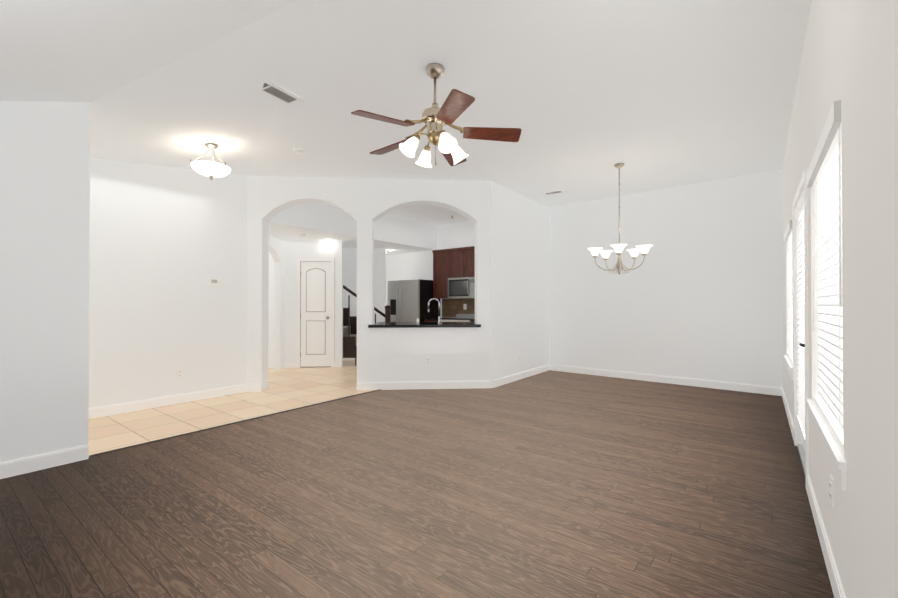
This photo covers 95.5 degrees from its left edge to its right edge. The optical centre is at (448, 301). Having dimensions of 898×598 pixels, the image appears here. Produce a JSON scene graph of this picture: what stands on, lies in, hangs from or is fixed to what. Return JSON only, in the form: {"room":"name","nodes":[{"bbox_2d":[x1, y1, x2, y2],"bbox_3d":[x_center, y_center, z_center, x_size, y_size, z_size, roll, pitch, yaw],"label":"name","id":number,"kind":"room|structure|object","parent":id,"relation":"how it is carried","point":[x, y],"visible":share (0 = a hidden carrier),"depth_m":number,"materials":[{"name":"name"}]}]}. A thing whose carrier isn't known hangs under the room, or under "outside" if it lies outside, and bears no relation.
{"room":"empty living room","nodes":[
{"label":"empty living room","id":0,"kind":"room"},
{"bbox_2d":[0,101,89,462],"bbox_3d":[-4.109,-0.280,1.656,0.160,3.000,4.020,0,-1,37],"label":"wall","id":1,"kind":"structure","parent":0,"point":[44,255],"depth_m":3.01,"materials":[{"name":"white paint"}]},
{"bbox_2d":[0,445,88,478],"bbox_3d":[-4.040,1.166,1.594,0.013,0.107,4.020,0,-1,37],"label":"baseboard","id":2,"kind":"structure","parent":1,"relation":"attached to","point":[35,463],"depth_m":2.99,"materials":[{"name":"white paint"}]},
{"bbox_2d":[89,158,246,407],"bbox_3d":[-4.665,-0.268,3.339,0.160,3.000,6.030,0,-1,37],"label":"wall","id":3,"kind":"structure","parent":0,"point":[166,242],"depth_m":4.87,"materials":[{"name":"white paint"}]},
{"bbox_2d":[88,384,247,418],"bbox_3d":[-4.607,1.178,3.262,0.014,0.107,5.993,0,-1,37],"label":"baseboard","id":4,"kind":"structure","parent":3,"relation":"attached to","point":[108,410],"depth_m":4.83,"materials":[{"name":"white paint"}]},
{"bbox_2d":[176,369,182,378],"bbox_3d":[-3.298,0.884,4.995,0.008,0.116,0.070,0,-1,37],"label":"electrical outlet","id":5,"kind":"object","parent":3,"relation":"attached to","point":[179,373],"visible":1,"depth_m":4.99,"materials":[{"name":"white plastic"}]},
{"bbox_2d":[208,278,221,285],"bbox_3d":[-3.048,-0.256,5.316,0.028,0.110,0.164,0,-1,37],"label":"thermostat","id":6,"kind":"object","parent":3,"relation":"attached to","point":[214,281],"visible":1,"depth_m":5.30,"materials":[{"name":"white plastic"}]},
{"bbox_2d":[88,359,373,454],"bbox_3d":[-2.614,1.247,4.892,11.100,0.001,11.000,0,-1,37],"label":"floor","id":7,"kind":"structure","parent":0,"point":[289,388],"depth_m":4.75,"materials":[{"name":"tile"}]},
{"bbox_2d":[388,279,439,321],"bbox_3d":[-0.804,0.403,9.134,0.910,1.740,0.821,0,-1,37],"label":"fridge","id":8,"kind":"object","parent":7,"relation":"on","point":[408,300],"visible":0.52,"depth_m":8.82,"materials":[{"name":"silver metal"}]},
{"bbox_2d":[440,318,470,321],"bbox_3d":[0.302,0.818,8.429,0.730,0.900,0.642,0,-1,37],"label":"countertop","id":9,"kind":"structure","parent":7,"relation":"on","point":[465,318],"depth_m":8.24,"materials":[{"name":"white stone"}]},
{"bbox_2d":[423,318,437,321],"bbox_3d":[0.118,0.368,8.571,1.180,0.039,0.643,0,-1,37],"label":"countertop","id":10,"kind":"structure","parent":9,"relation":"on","point":[425,319],"depth_m":8.57,"materials":[{"name":"brown stone"}]},
{"bbox_2d":[89,389,380,456],"bbox_3d":[-1.914,1.235,4.515,0.073,0.008,3.165,0,-1,37],"label":"floor transition strip","id":11,"kind":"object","parent":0,"point":[222,425],"depth_m":3.99,"materials":[{"name":"brown wood"}]},
{"bbox_2d":[269,232,284,369],"bbox_3d":[-3.126,0.032,6.848,0.120,2.450,1.918,0,0,-4],"label":"wall","id":12,"kind":"structure","parent":0,"point":[277,247],"depth_m":7.56,"materials":[{"name":"white paint"}]},
{"bbox_2d":[268,240,342,367],"bbox_3d":[-4.026,0.038,7.805,3.907,2.450,0.120,0,0,-4],"label":"wall","id":13,"kind":"structure","parent":0,"point":[295,250],"depth_m":7.83,"materials":[{"name":"white paint"}]},
{"bbox_2d":[285,362,341,367],"bbox_3d":[-2.604,1.216,7.834,1.065,0.095,0.012,0,0,-4],"label":"baseboard","id":14,"kind":"structure","parent":13,"relation":"attached to","point":[293,365],"depth_m":7.80,"materials":[{"name":"white paint"}]},
{"bbox_2d":[296,258,334,367],"bbox_3d":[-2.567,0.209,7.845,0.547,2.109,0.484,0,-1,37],"label":"closet door","id":15,"kind":"structure","parent":13,"relation":"in","point":[315,315],"depth_m":7.86,"materials":[{"name":"white paint"}]},
{"bbox_2d":[269,224,428,254],"bbox_3d":[-5.263,-1.194,6.729,4.680,0.001,10.700,0,-1,37],"label":"ceiling","id":16,"kind":"structure","parent":0,"point":[286,233],"depth_m":7.67,"materials":[{"name":"white paint"}]},
{"bbox_2d":[269,203,436,250],"bbox_3d":[-1.623,-1.461,7.660,0.200,0.554,4.220,0,-1,37],"label":"wall","id":17,"kind":"structure","parent":0,"point":[333,220],"depth_m":7.31,"materials":[{"name":"white paint"}]},
{"bbox_2d":[343,248,385,358],"bbox_3d":[-3.980,-0.229,8.913,5.160,3.000,0.120,0,0,-4],"label":"wall","id":18,"kind":"structure","parent":0,"point":[350,268],"depth_m":9.00,"materials":[{"name":"white paint"}]},
{"bbox_2d":[343,285,390,365],"bbox_3d":[-2.960,-0.389,8.432,3.565,3.443,0.949,0,0,-4],"label":"staircase","id":19,"kind":"structure","parent":18,"relation":"attached to","point":[349,336],"depth_m":8.09,"materials":[{"name":"carpet"}]},
{"bbox_2d":[247,176,489,390],"bbox_3d":[-1.107,-0.250,5.911,3.451,3.000,0.250,0,0,-4],"label":"wall","id":20,"kind":"structure","parent":0,"point":[402,354],"depth_m":5.80,"materials":[{"name":"white paint"}]},
{"bbox_2d":[356,381,490,389],"bbox_3d":[-0.342,1.196,5.832,1.451,0.107,1.297,0,-1,37],"label":"baseboard","id":21,"kind":"structure","parent":20,"relation":"attached to","point":[428,384],"depth_m":5.82,"materials":[{"name":"white paint"}]},
{"bbox_2d":[368,322,480,327],"bbox_3d":[-0.373,0.791,6.243,1.598,0.922,0.920,0,0,-4],"label":"bar","id":22,"kind":"object","parent":20,"relation":"on","point":[415,324],"visible":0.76,"depth_m":5.84,"materials":[{"name":"black stone"}]},
{"bbox_2d":[428,298,440,322],"bbox_3d":[-0.216,0.138,6.496,0.171,0.388,0.197,0,-1,37],"label":"faucet","id":23,"kind":"object","parent":22,"relation":"on","point":[430,300],"visible":1,"depth_m":6.47,"materials":[{"name":"silver metal"}]},
{"bbox_2d":[426,357,430,364],"bbox_3d":[-0.295,0.852,5.833,0.070,0.116,0.008,0,0,-4],"label":"outlet","id":24,"kind":"object","parent":20,"relation":"attached to","point":[428,360],"visible":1,"depth_m":5.83,"materials":[{"name":"white plastic"}]},
{"bbox_2d":[0,0,810,225],"bbox_3d":[-0.850,-0.900,3.320,6.370,1.737,10.800,0,-1,37],"label":"ceiling","id":25,"kind":"structure","parent":0,"point":[585,96],"depth_m":3.20,"materials":[{"name":"white paint"}]},
{"bbox_2d":[190,143,230,179],"bbox_3d":[-2.562,-1.499,4.389,0.380,0.384,0.385,0,-1,37],"label":"semi-flush ceiling light","id":26,"kind":"object","parent":25,"relation":"hanging from","point":[212,169],"visible":0.98,"depth_m":4.31,"materials":[{"name":"white glass"}]},
{"bbox_2d":[261,81,304,105],"bbox_3d":[-1.455,-1.750,3.396,0.200,0.010,0.460,0,0,30],"label":"ceiling vent","id":27,"kind":"object","parent":25,"relation":"in","point":[278,93],"visible":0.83,"depth_m":3.44,"materials":[{"name":"silver metal"}]},
{"bbox_2d":[293,147,303,153],"bbox_3d":[-1.736,-1.740,4.711,0.120,0.035,0.120,0,-1,37],"label":"smoke detector","id":28,"kind":"object","parent":25,"relation":"attached to","point":[298,150],"visible":1,"depth_m":4.68,"materials":[{"name":"white plastic"}]},
{"bbox_2d":[351,63,521,167],"bbox_3d":[-0.140,-1.389,3.110,1.210,0.759,1.261,0,-1,37],"label":"ceiling fan","id":29,"kind":"object","parent":25,"relation":"hanging from","point":[435,119],"visible":1,"depth_m":3.03,"materials":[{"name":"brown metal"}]},
{"bbox_2d":[542,189,565,195],"bbox_3d":[1.668,-1.736,6.495,0.340,0.010,0.180,0,-1,37],"label":"ceiling vent","id":30,"kind":"object","parent":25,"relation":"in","point":[554,192],"visible":1,"depth_m":6.48,"materials":[{"name":"silver metal"}]},
{"bbox_2d":[587,163,652,274],"bbox_3d":[2.190,-1.050,5.196,0.753,1.409,0.766,0,-1,37],"label":"chandelier","id":31,"kind":"object","parent":25,"relation":"hanging from","point":[634,253],"visible":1,"depth_m":5.20,"materials":[{"name":"white glass"}]},
{"bbox_2d":[0,370,833,597],"bbox_3d":[-0.243,1.228,2.844,4.845,0.001,10.600,0,-1,37],"label":"floor","id":32,"kind":"structure","parent":0,"point":[552,484],"depth_m":2.46,"materials":[{"name":"brown wood"}]},
{"bbox_2d":[386,221,474,317],"bbox_3d":[-1.081,-0.222,9.989,7.400,3.000,0.160,0,-1,37],"label":"wall","id":33,"kind":"structure","parent":0,"point":[412,266],"depth_m":9.47,"materials":[{"name":"white paint"}]},
{"bbox_2d":[432,248,451,297],"bbox_3d":[-0.050,-0.594,8.902,0.509,1.050,0.328,0,-1,37],"label":"upper cabinet","id":34,"kind":"object","parent":33,"relation":"attached to","point":[442,259],"depth_m":8.79,"materials":[{"name":"brown wood"}]},
{"bbox_2d":[452,247,463,277],"bbox_3d":[0.275,-0.811,8.658,0.424,0.620,0.328,0,-1,37],"label":"upper cabinet","id":35,"kind":"object","parent":33,"relation":"attached to","point":[454,263],"depth_m":8.52,"materials":[{"name":"brown wood"}]},
{"bbox_2d":[448,277,474,297],"bbox_3d":[0.365,-0.287,8.521,0.720,0.420,0.430,0,-1,37],"label":"microwave","id":36,"kind":"object","parent":35,"relation":"attached to","point":[463,287],"visible":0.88,"depth_m":8.38,"materials":[{"name":"silver metal"}]},
{"bbox_2d":[442,298,474,316],"bbox_3d":[0.809,0.135,8.445,2.425,0.415,0.014,0,-1,37],"label":"backsplash","id":37,"kind":"structure","parent":33,"relation":"attached to","point":[452,307],"depth_m":8.91,"materials":[{"name":"tile"}]},
{"bbox_2d":[464,246,474,276],"bbox_3d":[0.518,-0.812,8.473,0.424,0.620,0.328,0,-1,37],"label":"upper cabinet","id":38,"kind":"object","parent":33,"relation":"attached to","point":[469,252],"depth_m":8.35,"materials":[{"name":"brown wood"}]},
{"bbox_2d":[490,181,548,387],"bbox_3d":[1.222,-0.244,6.820,0.140,3.000,2.210,0,-1,37],"label":"wall","id":39,"kind":"structure","parent":0,"point":[519,274],"depth_m":6.55,"materials":[{"name":"white paint"}]},
{"bbox_2d":[492,365,547,387],"bbox_3d":[1.182,1.201,6.629,0.013,0.107,1.866,0,-1,37],"label":"baseboard","id":40,"kind":"structure","parent":39,"relation":"attached to","point":[508,379],"depth_m":6.53,"materials":[{"name":"white paint"}]},
{"bbox_2d":[549,169,782,387],"bbox_3d":[3.233,-0.246,6.477,3.739,3.000,0.339,0,-1,37],"label":"wall","id":41,"kind":"structure","parent":0,"point":[697,294],"depth_m":6.18,"materials":[{"name":"white paint"}]},
{"bbox_2d":[548,364,779,395],"bbox_3d":[3.122,1.200,6.443,3.333,0.107,0.180,0,-1,37],"label":"baseboard","id":42,"kind":"structure","parent":41,"relation":"attached to","point":[758,389],"depth_m":6.20,"materials":[{"name":"white paint"}]},
{"bbox_2d":[782,0,897,597],"bbox_3d":[1.675,-0.280,1.652,0.160,3.000,11.000,0,-1,37],"label":"wall","id":43,"kind":"structure","parent":0,"point":[849,58],"depth_m":1.31,"materials":[{"name":"white paint"}]},
{"bbox_2d":[780,388,793,440],"bbox_3d":[3.696,1.186,4.452,0.013,0.107,2.300,0,-1,37],"label":"baseboard","id":44,"kind":"structure","parent":43,"relation":"attached to","point":[791,424],"depth_m":4.32,"materials":[{"name":"white paint"}]},
{"bbox_2d":[784,220,793,379],"bbox_3d":[3.577,-0.019,4.205,0.154,1.485,1.250,0,-1,37],"label":"window","id":45,"kind":"structure","parent":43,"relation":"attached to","point":[789,357],"depth_m":4.32,"materials":[{"name":"white paint"}]},
{"bbox_2d":[793,169,808,490],"bbox_3d":[2.699,0.185,3.057,0.149,2.090,1.120,0,-1,37],"label":"patio door","id":46,"kind":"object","parent":43,"relation":"in","point":[800,323],"visible":0.46,"depth_m":3.18,"materials":[{"name":"white paint"}]},
{"bbox_2d":[806,100,845,490],"bbox_3d":[1.898,-0.035,1.990,0.154,1.485,1.290,0,-1,37],"label":"window","id":47,"kind":"structure","parent":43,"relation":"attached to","point":[825,411],"depth_m":2.00,"materials":[{"name":"white paint"}]},
{"bbox_2d":[807,475,845,597],"bbox_3d":[0.299,1.155,-0.031,0.013,0.107,6.670,0,-1,37],"label":"baseboard","id":48,"kind":"structure","parent":43,"relation":"attached to","point":[837,588],"depth_m":1.91,"materials":[{"name":"white paint"}]},
{"bbox_2d":[830,475,833,506],"bbox_3d":[1.681,0.831,1.793,0.008,0.116,0.070,0,-1,37],"label":"electrical outlet","id":49,"kind":"object","parent":43,"relation":"attached to","point":[832,491],"visible":1,"depth_m":1.78,"materials":[{"name":"white plastic"}]}
]}

